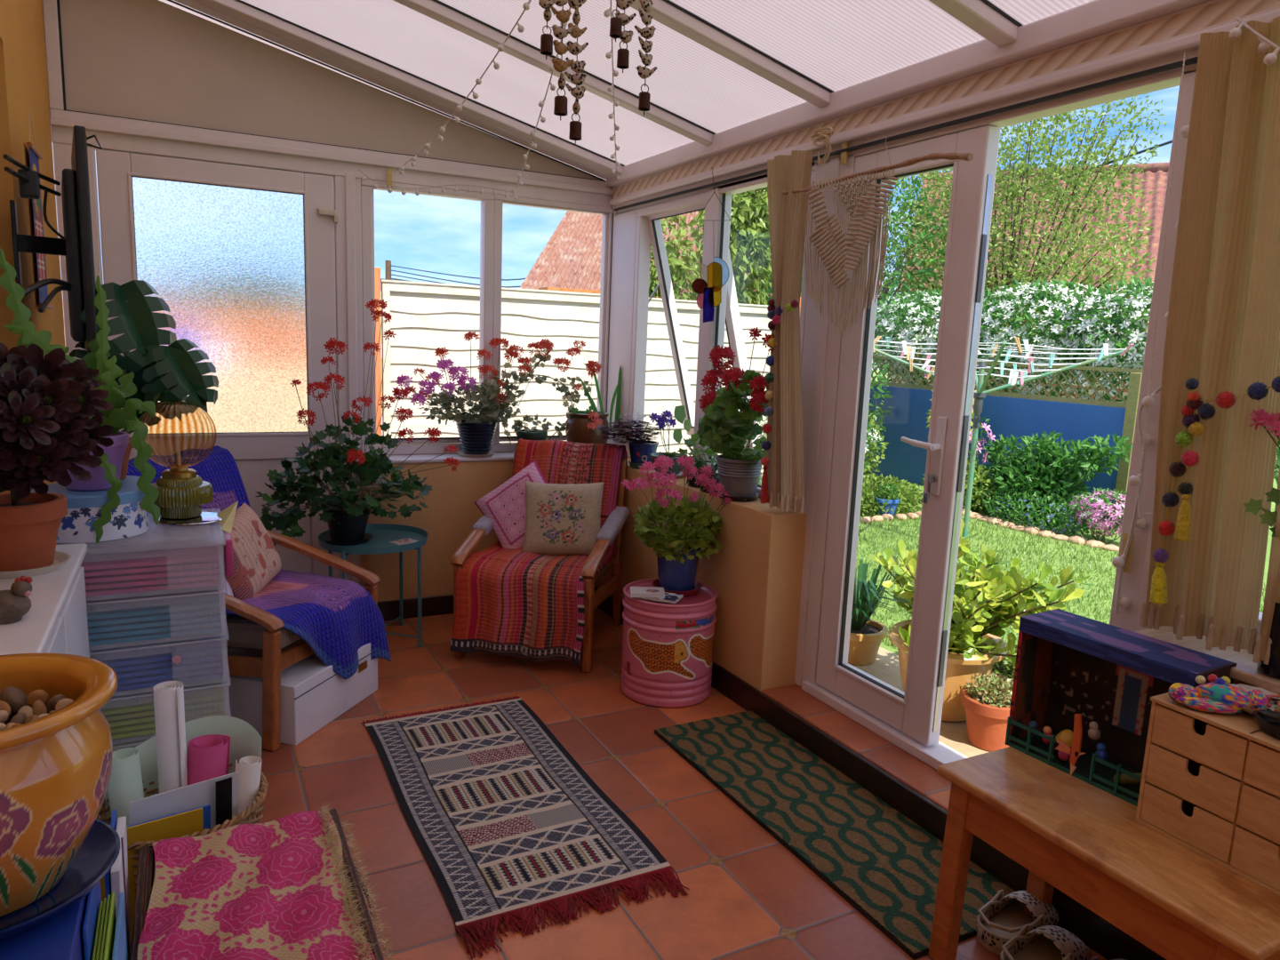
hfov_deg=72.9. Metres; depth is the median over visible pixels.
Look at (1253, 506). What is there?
geranium
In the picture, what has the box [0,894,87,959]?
files
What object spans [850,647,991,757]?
floor
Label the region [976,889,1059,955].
clog
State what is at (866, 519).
edging stone
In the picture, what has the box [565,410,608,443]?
pot
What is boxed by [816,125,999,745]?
door
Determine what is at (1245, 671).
trim
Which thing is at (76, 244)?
wall tv
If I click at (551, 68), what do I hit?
string lights
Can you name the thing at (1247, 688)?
shell dish
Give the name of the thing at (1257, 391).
garland
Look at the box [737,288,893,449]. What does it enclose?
shrub
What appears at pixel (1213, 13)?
trim
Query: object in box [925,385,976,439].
variegated shrub
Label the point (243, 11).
trim
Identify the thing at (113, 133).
roof beam
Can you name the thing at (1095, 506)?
phlox
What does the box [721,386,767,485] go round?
shrub
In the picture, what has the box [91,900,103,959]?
magazine
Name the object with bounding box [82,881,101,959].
folder
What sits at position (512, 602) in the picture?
throw blanket
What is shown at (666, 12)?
ceiling beam
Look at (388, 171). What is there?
clip
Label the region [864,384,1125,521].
wall
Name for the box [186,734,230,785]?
paper roll
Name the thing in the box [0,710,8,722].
pebble
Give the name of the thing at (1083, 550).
grass
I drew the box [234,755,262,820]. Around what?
paper roll
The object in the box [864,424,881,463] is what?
daisies
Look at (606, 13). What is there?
string lights
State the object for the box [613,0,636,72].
string
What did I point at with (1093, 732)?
figure
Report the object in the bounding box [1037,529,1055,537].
edging stone
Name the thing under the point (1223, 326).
curtain
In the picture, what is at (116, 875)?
magazine
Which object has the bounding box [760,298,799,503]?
garland
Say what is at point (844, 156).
clip
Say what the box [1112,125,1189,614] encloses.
string lights
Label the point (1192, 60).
trim
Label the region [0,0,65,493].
wall
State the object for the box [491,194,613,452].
window
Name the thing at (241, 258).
door
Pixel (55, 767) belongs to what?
glazed pot
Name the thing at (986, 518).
edging stone
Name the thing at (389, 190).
string lights
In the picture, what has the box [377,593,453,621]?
baseboard
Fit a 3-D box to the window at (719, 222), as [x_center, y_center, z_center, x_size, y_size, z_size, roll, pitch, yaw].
[0.485,-0.596,3.645,0.076,1.310,0.730,-3,10,-27]
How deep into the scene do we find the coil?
3.00 m
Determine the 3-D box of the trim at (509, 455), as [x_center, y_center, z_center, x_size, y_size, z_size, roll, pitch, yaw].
[-0.826,-0.121,4.513,1.160,0.018,0.200,-3,10,-27]
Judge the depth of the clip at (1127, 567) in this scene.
2.17 m
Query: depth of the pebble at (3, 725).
1.27 m
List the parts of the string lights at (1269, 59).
globe bulb, cord, globe bulb, globe bulb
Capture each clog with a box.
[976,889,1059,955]
[1000,923,1090,959]
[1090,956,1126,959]
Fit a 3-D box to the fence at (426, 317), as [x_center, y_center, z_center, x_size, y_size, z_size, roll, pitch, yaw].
[-1.079,-0.600,6.751,1.830,1.757,0.085,-3,10,-27]
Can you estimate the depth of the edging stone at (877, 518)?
7.28 m
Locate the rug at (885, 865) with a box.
[654,710,1014,959]
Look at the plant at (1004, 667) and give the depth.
3.41 m
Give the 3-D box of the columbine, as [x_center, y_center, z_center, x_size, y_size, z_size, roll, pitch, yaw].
[2.966,-0.197,7.935,0.273,0.948,0.625,-3,10,-27]
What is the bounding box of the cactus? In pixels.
[0,248,159,543]
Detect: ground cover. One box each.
[859,473,923,516]
[964,470,1095,531]
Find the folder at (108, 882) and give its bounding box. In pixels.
[104,809,116,901]
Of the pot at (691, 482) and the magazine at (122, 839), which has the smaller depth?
the magazine at (122, 839)
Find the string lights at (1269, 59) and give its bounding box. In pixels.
[1229,16,1279,64]
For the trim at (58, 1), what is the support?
attached to the wall at (156, 60)
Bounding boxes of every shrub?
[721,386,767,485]
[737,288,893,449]
[750,273,802,304]
[863,410,889,480]
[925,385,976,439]
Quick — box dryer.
[872,336,1134,536]
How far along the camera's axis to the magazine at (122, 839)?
1.50 m
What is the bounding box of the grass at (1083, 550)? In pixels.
[856,491,1265,648]
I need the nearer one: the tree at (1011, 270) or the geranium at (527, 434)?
the geranium at (527, 434)
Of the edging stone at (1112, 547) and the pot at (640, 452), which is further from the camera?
the edging stone at (1112, 547)
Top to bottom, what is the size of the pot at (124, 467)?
0.130 m
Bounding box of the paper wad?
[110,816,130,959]
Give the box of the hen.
[0,576,31,624]
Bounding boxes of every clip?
[386,168,391,187]
[840,142,847,165]
[1120,532,1134,573]
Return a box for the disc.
[159,512,221,525]
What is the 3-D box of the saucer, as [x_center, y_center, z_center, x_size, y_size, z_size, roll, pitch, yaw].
[-0.965,0.602,1.291,0.330,0.037,0.330,-3,10,-27]
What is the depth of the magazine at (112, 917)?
1.34 m
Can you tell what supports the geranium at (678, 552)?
on the drum
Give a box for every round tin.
[30,480,149,543]
[123,475,139,480]
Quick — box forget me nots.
[982,488,1098,535]
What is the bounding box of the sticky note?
[216,500,238,533]
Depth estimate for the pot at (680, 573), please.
3.50 m
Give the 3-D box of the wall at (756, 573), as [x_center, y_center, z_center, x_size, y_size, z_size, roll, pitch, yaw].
[0.199,0.390,4.093,0.230,0.800,1.660,-3,10,-27]
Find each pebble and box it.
[0,686,28,713]
[0,700,10,715]
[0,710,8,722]
[0,722,6,730]
[4,722,15,728]
[10,712,26,724]
[17,705,32,717]
[26,689,48,707]
[28,714,39,721]
[32,699,47,715]
[38,713,48,718]
[47,694,66,712]
[55,698,73,711]
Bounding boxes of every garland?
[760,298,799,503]
[1149,376,1279,606]
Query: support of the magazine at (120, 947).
on the floor at (749, 897)
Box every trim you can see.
[42,0,63,110]
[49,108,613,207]
[52,143,613,586]
[56,0,606,181]
[193,0,624,176]
[386,451,515,463]
[393,0,715,145]
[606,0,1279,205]
[606,48,1199,769]
[613,0,1279,198]
[613,56,1198,210]
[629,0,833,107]
[928,0,1023,47]
[1132,625,1279,694]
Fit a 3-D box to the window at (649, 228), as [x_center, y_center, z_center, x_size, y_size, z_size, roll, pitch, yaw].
[0.295,-0.713,4.354,0.389,1.300,0.720,-3,10,-27]
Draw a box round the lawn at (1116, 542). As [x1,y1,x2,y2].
[381,357,1279,655]
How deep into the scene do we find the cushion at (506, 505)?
4.07 m
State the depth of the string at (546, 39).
1.76 m
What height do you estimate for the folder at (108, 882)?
0.500 m
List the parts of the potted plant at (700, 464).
pot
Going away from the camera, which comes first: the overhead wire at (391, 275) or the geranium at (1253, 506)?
the geranium at (1253, 506)
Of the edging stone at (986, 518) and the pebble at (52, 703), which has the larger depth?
the edging stone at (986, 518)
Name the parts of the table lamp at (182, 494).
bulb, glass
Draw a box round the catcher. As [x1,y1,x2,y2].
[691,168,730,322]
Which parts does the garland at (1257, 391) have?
cord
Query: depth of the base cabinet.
1.82 m
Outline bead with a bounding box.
[1269,694,1279,696]
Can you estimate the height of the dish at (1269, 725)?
0.026 m
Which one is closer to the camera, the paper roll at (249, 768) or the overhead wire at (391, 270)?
the paper roll at (249, 768)
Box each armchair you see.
[217,529,380,751]
[450,452,629,672]
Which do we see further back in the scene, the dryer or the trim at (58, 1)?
the dryer
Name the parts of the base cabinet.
door, door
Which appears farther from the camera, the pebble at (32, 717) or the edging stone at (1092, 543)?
the edging stone at (1092, 543)
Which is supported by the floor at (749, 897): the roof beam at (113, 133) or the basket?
the basket
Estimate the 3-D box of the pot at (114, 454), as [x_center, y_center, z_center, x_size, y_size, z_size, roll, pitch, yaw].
[-1.513,-0.053,2.388,0.186,0.150,0.186,-3,10,-27]
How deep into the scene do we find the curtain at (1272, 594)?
1.75 m
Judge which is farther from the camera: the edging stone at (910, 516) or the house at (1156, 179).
the house at (1156, 179)
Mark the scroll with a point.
(35, 154)
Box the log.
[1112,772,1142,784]
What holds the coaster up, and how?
on the side table
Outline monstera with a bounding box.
[69,280,219,479]
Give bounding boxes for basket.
[96,763,268,891]
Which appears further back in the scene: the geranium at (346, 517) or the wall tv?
the geranium at (346, 517)
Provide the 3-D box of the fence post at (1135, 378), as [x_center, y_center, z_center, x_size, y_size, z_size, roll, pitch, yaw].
[4.106,-0.235,7.275,0.100,1.320,0.100,-3,10,-27]
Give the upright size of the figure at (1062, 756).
0.042 m
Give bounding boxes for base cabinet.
[0,543,100,818]
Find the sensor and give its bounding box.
[317,208,338,223]
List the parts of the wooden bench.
leg, leg, leg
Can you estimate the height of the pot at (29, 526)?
0.155 m
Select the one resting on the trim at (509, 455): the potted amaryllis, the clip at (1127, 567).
the potted amaryllis
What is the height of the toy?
0.061 m
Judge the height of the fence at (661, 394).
1.750 m
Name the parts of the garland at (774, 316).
cord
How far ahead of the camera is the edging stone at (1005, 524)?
7.23 m
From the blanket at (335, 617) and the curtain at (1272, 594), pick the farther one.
the blanket at (335, 617)
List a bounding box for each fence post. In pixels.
[374,267,382,435]
[1112,372,1142,529]
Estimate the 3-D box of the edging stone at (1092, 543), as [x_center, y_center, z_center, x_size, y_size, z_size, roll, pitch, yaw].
[3.489,0.498,6.659,0.145,0.074,0.135,3,9,5]
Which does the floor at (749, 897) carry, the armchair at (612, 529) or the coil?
the armchair at (612, 529)
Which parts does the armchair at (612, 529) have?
leg, armrest, leg, armrest, rail, leg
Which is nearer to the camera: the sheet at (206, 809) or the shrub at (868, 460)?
the sheet at (206, 809)
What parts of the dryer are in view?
arm, arm, arm, arm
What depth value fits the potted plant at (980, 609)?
3.25 m
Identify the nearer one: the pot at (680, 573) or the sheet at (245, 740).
the sheet at (245, 740)
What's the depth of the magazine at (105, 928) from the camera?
1.33 m
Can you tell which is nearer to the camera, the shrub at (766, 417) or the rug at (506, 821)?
the rug at (506, 821)
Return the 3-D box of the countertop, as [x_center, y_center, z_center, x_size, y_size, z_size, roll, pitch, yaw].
[-1.302,0.248,1.786,0.205,0.024,0.900,-3,10,-27]
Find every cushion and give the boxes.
[214,502,281,599]
[216,567,233,619]
[219,615,301,649]
[473,459,547,548]
[522,481,603,555]
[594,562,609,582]
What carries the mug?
on the trim at (1245, 671)
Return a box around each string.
[538,0,558,59]
[550,0,574,120]
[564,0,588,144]
[609,0,622,42]
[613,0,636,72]
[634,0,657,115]
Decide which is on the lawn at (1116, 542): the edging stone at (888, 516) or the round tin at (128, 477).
the edging stone at (888, 516)
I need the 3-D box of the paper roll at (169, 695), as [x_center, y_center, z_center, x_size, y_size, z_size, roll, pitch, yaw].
[-1.104,0.760,2.055,0.061,0.582,0.078,-3,10,-27]
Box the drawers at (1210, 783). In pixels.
[1135,685,1279,896]
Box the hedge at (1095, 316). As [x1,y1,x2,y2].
[872,273,1279,484]
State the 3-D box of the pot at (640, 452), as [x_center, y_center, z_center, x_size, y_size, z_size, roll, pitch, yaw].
[0.014,-0.137,4.316,0.156,0.107,0.156,-3,10,-27]
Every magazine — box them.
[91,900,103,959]
[96,897,106,959]
[99,894,111,959]
[103,891,116,959]
[112,892,127,959]
[120,836,130,959]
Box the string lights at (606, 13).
[603,0,620,185]
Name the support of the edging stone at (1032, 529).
on the lawn at (1116, 542)
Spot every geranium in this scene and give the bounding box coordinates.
[256,298,460,549]
[392,331,550,457]
[490,339,598,444]
[620,455,732,597]
[696,327,774,502]
[1243,408,1279,538]
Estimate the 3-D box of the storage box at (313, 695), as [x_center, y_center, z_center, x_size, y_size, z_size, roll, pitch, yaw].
[-1.350,0.756,3.284,0.494,0.215,0.524,5,10,15]
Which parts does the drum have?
drum lid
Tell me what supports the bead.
in the shell dish at (1247, 688)
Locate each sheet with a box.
[99,807,203,949]
[104,715,261,824]
[126,804,210,829]
[129,771,238,829]
[215,776,231,824]
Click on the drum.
(667, 657)
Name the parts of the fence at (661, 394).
rail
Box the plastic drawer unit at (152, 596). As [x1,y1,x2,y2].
[56,525,224,816]
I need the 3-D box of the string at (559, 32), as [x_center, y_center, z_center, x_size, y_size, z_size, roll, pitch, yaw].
[-0.153,-1.100,1.756,0.037,0.706,0.050,9,11,36]
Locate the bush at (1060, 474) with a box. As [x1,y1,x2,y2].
[983,430,1132,524]
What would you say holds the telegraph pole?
on the lawn at (1116, 542)
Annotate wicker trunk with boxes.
[130,808,383,959]
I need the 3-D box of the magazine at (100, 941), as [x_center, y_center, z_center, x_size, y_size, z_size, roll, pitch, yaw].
[-0.832,0.942,1.360,0.004,0.504,0.200,-3,10,-27]
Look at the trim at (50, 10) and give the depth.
3.49 m
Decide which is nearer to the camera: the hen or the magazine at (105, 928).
the magazine at (105, 928)
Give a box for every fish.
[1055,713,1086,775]
[1168,673,1267,714]
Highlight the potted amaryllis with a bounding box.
[565,360,621,443]
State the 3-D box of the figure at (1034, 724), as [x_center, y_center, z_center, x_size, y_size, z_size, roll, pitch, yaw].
[0.954,0.605,2.099,0.028,0.042,0.027,-3,10,-27]
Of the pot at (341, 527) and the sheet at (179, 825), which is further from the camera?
the pot at (341, 527)
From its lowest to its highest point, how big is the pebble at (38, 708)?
0.034 m
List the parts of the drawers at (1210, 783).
drawer, drawer, drawer, drawer, drawer, drawer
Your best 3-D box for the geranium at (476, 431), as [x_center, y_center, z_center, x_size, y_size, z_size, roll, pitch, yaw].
[-0.833,-0.434,4.411,0.855,0.632,0.229,-2,10,-26]
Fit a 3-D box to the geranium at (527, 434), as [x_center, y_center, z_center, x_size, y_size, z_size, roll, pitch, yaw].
[-0.517,-0.443,4.606,0.594,0.610,0.168,-4,11,-33]
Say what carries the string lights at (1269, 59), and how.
hanging from the curtain at (1223, 326)
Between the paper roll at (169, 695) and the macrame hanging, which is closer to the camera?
the paper roll at (169, 695)
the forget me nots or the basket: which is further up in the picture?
the forget me nots
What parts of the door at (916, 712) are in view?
lever, handle plate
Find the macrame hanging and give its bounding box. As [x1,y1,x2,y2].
[781,133,973,336]
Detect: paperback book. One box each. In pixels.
[630,586,664,598]
[641,592,683,603]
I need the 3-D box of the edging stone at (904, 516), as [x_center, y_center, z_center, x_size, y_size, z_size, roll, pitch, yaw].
[2.243,0.323,7.429,0.108,0.066,0.150,3,9,5]
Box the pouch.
[222,529,233,575]
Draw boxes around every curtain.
[766,149,813,512]
[1139,16,1279,654]
[1252,463,1279,664]
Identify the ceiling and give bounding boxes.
[159,0,1094,180]
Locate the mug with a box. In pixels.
[1256,602,1279,679]
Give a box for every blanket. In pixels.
[127,445,391,679]
[450,438,627,665]
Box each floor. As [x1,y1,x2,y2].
[259,607,1106,959]
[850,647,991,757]
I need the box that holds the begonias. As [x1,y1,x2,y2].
[672,405,718,487]
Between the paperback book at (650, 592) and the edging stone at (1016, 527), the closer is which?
the paperback book at (650, 592)
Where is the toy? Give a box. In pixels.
[1055,729,1073,748]
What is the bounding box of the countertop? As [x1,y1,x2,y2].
[0,543,87,655]
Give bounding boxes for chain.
[1136,52,1185,519]
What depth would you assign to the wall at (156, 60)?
3.80 m
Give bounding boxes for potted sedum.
[960,672,1013,751]
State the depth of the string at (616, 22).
1.83 m
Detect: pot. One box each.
[0,492,67,571]
[0,652,118,917]
[65,431,128,491]
[120,437,133,479]
[322,504,371,541]
[456,419,496,455]
[515,429,547,439]
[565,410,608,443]
[628,440,658,463]
[648,452,687,475]
[656,547,701,591]
[685,460,716,487]
[715,454,761,496]
[888,619,1007,721]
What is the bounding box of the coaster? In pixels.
[388,537,418,544]
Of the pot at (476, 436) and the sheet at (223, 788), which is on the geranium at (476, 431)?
the pot at (476, 436)
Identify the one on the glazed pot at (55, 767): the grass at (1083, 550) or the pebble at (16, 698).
the pebble at (16, 698)
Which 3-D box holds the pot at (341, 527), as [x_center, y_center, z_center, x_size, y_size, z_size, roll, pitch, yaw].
[-1.326,0.192,3.928,0.208,0.150,0.208,-3,10,-27]
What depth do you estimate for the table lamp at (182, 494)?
2.59 m
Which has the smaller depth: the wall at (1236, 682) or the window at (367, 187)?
the wall at (1236, 682)
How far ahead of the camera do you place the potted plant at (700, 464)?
3.66 m
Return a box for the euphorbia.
[920,458,995,512]
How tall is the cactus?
0.757 m
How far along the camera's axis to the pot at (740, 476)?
3.49 m
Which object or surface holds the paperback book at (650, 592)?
on the paperback book at (669, 597)
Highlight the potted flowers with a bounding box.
[873,483,899,515]
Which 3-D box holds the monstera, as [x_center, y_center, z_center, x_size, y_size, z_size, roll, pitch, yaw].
[-1.565,-0.305,2.707,0.492,0.620,0.323,1,9,-10]
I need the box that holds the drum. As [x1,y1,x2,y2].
[620,577,718,707]
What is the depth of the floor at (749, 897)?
2.56 m
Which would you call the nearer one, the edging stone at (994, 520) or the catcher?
the catcher
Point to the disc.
(205, 517)
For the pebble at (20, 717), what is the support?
on the glazed pot at (55, 767)
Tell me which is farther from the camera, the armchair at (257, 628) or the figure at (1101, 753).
the armchair at (257, 628)
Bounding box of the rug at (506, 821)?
[360,696,689,959]
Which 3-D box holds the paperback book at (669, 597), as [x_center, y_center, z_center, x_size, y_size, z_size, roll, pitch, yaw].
[0.089,0.462,3.430,0.140,0.010,0.100,6,10,20]
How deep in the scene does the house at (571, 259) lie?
14.07 m
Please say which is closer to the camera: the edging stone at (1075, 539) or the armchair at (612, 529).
the armchair at (612, 529)
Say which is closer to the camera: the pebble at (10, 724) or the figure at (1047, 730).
the pebble at (10, 724)
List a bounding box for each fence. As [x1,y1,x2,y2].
[380,279,599,442]
[643,297,771,481]
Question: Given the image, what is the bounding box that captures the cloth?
[137,802,395,959]
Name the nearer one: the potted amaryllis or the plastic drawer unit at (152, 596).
the plastic drawer unit at (152, 596)
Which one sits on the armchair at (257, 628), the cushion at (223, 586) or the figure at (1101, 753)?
the cushion at (223, 586)
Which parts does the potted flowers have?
pot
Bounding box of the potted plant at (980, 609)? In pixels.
[868,518,1095,721]
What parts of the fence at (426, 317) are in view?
rail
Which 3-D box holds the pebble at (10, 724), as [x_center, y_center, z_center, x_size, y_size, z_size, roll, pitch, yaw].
[-0.919,0.371,1.272,0.021,0.029,0.030,-3,10,-28]
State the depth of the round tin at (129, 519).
2.33 m
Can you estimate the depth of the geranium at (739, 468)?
3.49 m
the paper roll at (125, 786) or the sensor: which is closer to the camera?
the paper roll at (125, 786)
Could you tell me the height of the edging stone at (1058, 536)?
0.058 m
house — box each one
[519,191,772,297]
[890,162,1169,400]
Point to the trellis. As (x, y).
(1111, 403)
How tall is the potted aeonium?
0.511 m
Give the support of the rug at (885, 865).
on the floor at (749, 897)
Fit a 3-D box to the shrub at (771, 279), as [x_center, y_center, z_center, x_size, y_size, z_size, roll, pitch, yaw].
[1.493,-1.100,9.086,1.196,2.247,1.289,1,9,-7]
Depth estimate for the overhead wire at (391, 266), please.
31.94 m
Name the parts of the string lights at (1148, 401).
globe bulb, globe bulb, globe bulb, cord, globe bulb, globe bulb, globe bulb, globe bulb, globe bulb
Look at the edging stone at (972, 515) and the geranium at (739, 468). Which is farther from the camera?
the edging stone at (972, 515)
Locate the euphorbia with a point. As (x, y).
(979, 476)
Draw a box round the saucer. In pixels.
[0,818,120,941]
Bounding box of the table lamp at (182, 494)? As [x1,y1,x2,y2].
[140,400,216,519]
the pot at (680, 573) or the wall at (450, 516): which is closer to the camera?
the pot at (680, 573)
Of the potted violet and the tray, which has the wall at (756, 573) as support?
the potted violet
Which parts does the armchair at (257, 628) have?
rail, armrest, leg, rail, armrest, leg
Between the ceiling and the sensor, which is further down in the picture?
the sensor
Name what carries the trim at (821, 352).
attached to the wall at (1236, 682)
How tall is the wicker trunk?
0.399 m
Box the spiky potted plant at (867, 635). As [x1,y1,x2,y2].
[848,559,914,664]
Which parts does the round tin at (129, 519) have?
tin lid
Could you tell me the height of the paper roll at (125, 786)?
0.433 m
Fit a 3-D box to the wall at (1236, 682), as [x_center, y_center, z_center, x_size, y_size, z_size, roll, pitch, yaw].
[2.236,1.107,0.230,0.230,0.780,4.390,-3,10,-27]
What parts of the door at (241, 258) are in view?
obscure glass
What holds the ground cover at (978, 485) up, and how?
on the lawn at (1116, 542)
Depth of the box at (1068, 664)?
2.04 m
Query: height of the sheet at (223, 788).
0.383 m
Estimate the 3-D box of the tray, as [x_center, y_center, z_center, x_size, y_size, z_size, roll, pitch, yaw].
[-1.215,0.268,3.961,0.481,0.034,0.481,-3,10,-27]
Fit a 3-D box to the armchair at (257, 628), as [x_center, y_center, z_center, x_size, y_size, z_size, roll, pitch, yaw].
[-1.483,0.435,3.261,0.762,0.854,0.656,5,10,15]
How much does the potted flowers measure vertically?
0.301 m
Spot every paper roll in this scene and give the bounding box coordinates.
[107,747,143,826]
[153,680,187,793]
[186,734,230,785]
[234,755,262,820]
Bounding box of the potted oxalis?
[586,409,660,469]
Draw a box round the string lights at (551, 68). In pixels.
[511,7,571,199]
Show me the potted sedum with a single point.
(987, 705)
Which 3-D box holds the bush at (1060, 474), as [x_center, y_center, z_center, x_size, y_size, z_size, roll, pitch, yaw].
[3.491,-0.004,7.410,0.750,0.931,1.233,0,10,-16]
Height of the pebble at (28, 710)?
0.028 m
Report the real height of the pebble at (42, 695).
0.032 m
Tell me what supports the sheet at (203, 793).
in the basket
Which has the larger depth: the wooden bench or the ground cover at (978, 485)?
the ground cover at (978, 485)
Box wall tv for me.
[2,125,102,352]
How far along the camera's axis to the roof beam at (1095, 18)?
2.57 m
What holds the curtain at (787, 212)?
hanging from the wall at (756, 573)
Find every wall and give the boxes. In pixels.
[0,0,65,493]
[59,0,600,180]
[361,460,513,601]
[538,287,752,303]
[594,457,806,691]
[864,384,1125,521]
[1232,679,1255,687]
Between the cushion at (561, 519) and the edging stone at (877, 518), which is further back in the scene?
the edging stone at (877, 518)
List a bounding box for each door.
[96,148,340,577]
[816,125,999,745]
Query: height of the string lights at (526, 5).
0.386 m
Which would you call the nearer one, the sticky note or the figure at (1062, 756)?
the figure at (1062, 756)
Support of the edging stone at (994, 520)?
on the lawn at (1116, 542)
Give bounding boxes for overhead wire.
[391,265,525,280]
[391,270,520,287]
[391,274,444,283]
[944,140,1172,218]
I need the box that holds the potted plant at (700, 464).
[686,461,719,493]
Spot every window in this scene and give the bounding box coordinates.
[360,179,494,455]
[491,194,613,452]
[627,191,759,471]
[696,162,815,497]
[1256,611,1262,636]
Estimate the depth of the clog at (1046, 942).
2.06 m
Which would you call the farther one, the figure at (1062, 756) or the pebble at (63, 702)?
the figure at (1062, 756)
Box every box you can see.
[221,638,377,745]
[1004,608,1236,806]
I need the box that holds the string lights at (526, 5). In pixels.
[396,0,531,175]
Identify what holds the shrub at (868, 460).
on the lawn at (1116, 542)
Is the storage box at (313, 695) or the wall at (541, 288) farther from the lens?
the wall at (541, 288)
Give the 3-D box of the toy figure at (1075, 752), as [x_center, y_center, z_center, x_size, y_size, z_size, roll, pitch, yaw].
[0.987,0.602,1.982,0.006,0.152,0.074,-3,10,-27]
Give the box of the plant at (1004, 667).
[990,640,1017,684]
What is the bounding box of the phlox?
[1068,487,1126,543]
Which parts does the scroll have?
hanging cord, scroll rod, scroll rod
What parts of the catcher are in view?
wire frame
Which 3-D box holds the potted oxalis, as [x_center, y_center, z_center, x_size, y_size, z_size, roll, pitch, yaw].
[-0.121,-0.213,4.340,0.534,0.286,0.343,8,11,34]
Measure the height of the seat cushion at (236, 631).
0.151 m
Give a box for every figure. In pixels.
[1027,720,1039,738]
[1041,726,1052,743]
[1057,750,1070,760]
[1088,721,1100,739]
[1096,743,1108,760]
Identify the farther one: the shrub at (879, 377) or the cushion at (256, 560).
the shrub at (879, 377)
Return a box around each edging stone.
[860,516,873,523]
[872,515,883,522]
[881,513,893,520]
[895,513,907,520]
[905,512,919,519]
[969,512,982,519]
[976,515,989,521]
[987,517,1002,525]
[998,520,1015,527]
[1009,525,1024,531]
[1023,526,1040,535]
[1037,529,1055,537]
[1051,534,1069,541]
[1067,536,1086,544]
[1085,539,1104,547]
[1102,544,1119,551]
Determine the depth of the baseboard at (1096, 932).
2.65 m
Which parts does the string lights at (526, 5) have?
globe bulb, globe bulb, globe bulb, globe bulb, globe bulb, globe bulb, globe bulb, globe bulb, globe bulb, globe bulb, globe bulb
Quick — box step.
[761,683,951,810]
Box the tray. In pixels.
[318,523,428,554]
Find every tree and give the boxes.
[648,186,804,304]
[678,176,948,338]
[878,93,1167,385]
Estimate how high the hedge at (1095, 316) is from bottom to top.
2.229 m
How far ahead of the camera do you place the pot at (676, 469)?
4.04 m
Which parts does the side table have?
leg, leg, leg, leg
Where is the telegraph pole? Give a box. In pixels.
[380,260,401,280]
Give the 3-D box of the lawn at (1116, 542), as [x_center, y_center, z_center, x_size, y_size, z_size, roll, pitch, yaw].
[12.930,-2.051,24.766,40.000,0.008,60.000,-3,10,-27]
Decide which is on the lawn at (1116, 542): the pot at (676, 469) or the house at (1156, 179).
the house at (1156, 179)
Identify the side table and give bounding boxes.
[318,523,428,647]
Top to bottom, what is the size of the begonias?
0.348 m
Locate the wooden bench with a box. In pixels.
[928,746,1279,959]
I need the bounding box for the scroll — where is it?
[26,110,53,309]
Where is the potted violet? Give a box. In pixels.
[648,409,687,478]
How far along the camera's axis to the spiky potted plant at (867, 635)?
3.95 m
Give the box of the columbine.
[964,408,995,491]
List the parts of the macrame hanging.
hanging cord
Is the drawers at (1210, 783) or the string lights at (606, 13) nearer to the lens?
the drawers at (1210, 783)
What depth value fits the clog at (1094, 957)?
1.98 m
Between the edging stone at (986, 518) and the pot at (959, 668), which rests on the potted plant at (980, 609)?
the pot at (959, 668)
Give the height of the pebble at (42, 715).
0.033 m
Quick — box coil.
[810,126,833,167]
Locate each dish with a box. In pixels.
[1229,683,1279,719]
[1252,709,1279,739]
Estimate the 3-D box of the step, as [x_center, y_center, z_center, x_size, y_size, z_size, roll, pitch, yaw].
[1.918,1.325,0.904,0.270,0.110,5.790,-3,10,-27]
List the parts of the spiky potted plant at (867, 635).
pot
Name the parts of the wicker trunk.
lid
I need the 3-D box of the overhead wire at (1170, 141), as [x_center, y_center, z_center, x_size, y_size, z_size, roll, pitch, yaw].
[5.998,-4.238,11.975,0.034,0.775,4.679,-3,10,-27]
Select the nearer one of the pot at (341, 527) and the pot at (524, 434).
the pot at (341, 527)
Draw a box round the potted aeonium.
[0,342,113,578]
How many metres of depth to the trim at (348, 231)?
4.13 m
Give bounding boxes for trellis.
[871,355,1142,407]
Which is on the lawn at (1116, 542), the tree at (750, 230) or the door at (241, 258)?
the tree at (750, 230)
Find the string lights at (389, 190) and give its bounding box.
[357,168,511,198]
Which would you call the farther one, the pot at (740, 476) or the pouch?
the pot at (740, 476)
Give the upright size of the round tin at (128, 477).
0.062 m
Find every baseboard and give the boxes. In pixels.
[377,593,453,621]
[594,585,1166,959]
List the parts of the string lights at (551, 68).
globe bulb, globe bulb, globe bulb, globe bulb, globe bulb, globe bulb, globe bulb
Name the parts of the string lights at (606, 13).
globe bulb, globe bulb, globe bulb, globe bulb, cord, globe bulb, globe bulb, globe bulb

